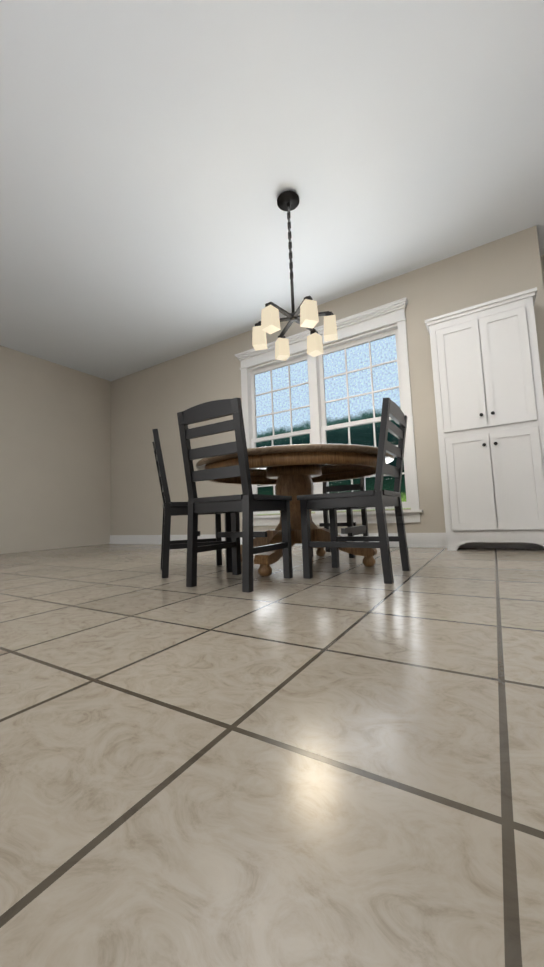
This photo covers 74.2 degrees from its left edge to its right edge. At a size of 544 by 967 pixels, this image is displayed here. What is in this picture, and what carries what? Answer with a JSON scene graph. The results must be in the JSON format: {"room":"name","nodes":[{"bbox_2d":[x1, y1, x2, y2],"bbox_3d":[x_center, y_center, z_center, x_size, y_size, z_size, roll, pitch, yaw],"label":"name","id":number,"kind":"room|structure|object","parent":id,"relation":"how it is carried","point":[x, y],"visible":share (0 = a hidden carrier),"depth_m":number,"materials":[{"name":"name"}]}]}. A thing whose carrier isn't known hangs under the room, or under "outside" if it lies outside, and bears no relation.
{"room":"dining room","nodes":[
{"label":"dining room","id":0,"kind":"room"},
{"bbox_2d":[0,544,543,966],"bbox_3d":[2.083,0.455,1.700,12.500,0.060,6.360,-5,-6,31],"label":"floor","id":1,"kind":"structure","parent":0,"point":[328,765],"depth_m":0.52,"materials":[{"name":"beige tile"}]},
{"bbox_2d":[152,429,231,577],"bbox_3d":[-0.557,0.127,2.482,0.500,0.938,0.436,-1,-5,-18],"label":"dining chair","id":2,"kind":"object","parent":1,"relation":"on","point":[170,508],"visible":0.69,"depth_m":2.26,"materials":[{"name":"black wood"}]},
{"bbox_2d":[177,398,292,592],"bbox_3d":[-0.191,0.068,1.982,0.416,0.938,0.490,-5,-6,31],"label":"dining chair","id":3,"kind":"object","parent":1,"relation":"on","point":[247,502],"visible":1,"depth_m":1.86,"materials":[{"name":"black wood"}]},
{"bbox_2d":[195,444,393,576],"bbox_3d":[0.171,0.212,2.590,1.400,0.730,1.400,-5,-6,31],"label":"dining table","id":4,"kind":"object","parent":1,"relation":"on","point":[294,470],"visible":0.69,"depth_m":2.37,"materials":[{"name":"brown wood"}]},
{"bbox_2d":[297,398,409,583],"bbox_3d":[0.491,0.051,2.091,0.540,0.938,0.466,-5,-6,31],"label":"dining chair","id":5,"kind":"object","parent":1,"relation":"on","point":[378,498],"visible":1,"depth_m":1.96,"materials":[{"name":"black wood"}]},
{"bbox_2d":[425,287,543,550],"bbox_3d":[1.832,-0.474,3.047,0.820,2.050,0.309,-5,-6,31],"label":"pantry cabinet","id":6,"kind":"object","parent":1,"relation":"on","point":[489,397],"visible":1,"depth_m":2.94,"materials":[{"name":"white paint"}]},
{"bbox_2d":[0,225,543,553],"bbox_3d":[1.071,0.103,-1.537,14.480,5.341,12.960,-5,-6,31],"label":"wall","id":7,"kind":"structure","parent":0,"point":[78,467],"depth_m":5.00,"materials":[{"name":"paint"}]},
{"bbox_2d":[109,533,543,548],"bbox_3d":[-0.136,0.681,4.356,5.929,0.136,0.028,-5,-6,31],"label":"baseboard","id":8,"kind":"structure","parent":7,"relation":"attached to","point":[433,540],"depth_m":3.42,"materials":[{"name":"white wood"}]},
{"bbox_2d":[235,297,422,525],"bbox_3d":[0.518,-0.643,4.079,2.116,2.202,0.222,-5,-6,31],"label":"dining room window","id":9,"kind":"structure","parent":7,"relation":"in","point":[378,317],"depth_m":3.98,"materials":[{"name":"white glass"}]},
{"bbox_2d":[0,0,543,380],"bbox_3d":[1.079,-2.607,-1.398,14.500,0.080,13.020,-5,-6,31],"label":"ceiling","id":10,"kind":"structure","parent":0,"point":[158,158],"depth_m":2.40,"materials":[{"name":"paint"}]},
{"bbox_2d":[252,190,337,360],"bbox_3d":[0.143,-1.593,2.667,0.608,1.139,0.620,-5,-6,31],"label":"chandelier","id":11,"kind":"object","parent":10,"relation":"hanging from","point":[306,310],"visible":1,"depth_m":2.63,"materials":[{"name":"glass"}]},
{"bbox_2d":[311,477,368,557],"bbox_3d":[0.567,0.142,3.133,0.416,0.938,0.490,-5,-6,31],"label":"dining chair","id":12,"kind":"object","parent":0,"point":[361,486],"depth_m":3.16,"materials":[{"name":"black wood"}]},
{"label":"outside","id":13,"kind":"structure","parent":0,"visible":0},
{"bbox_2d":[255,335,409,514],"bbox_3d":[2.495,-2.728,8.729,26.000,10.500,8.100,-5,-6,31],"label":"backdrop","id":14,"kind":"structure","parent":13,"point":[358,434],"depth_m":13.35,"materials":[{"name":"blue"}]}
]}

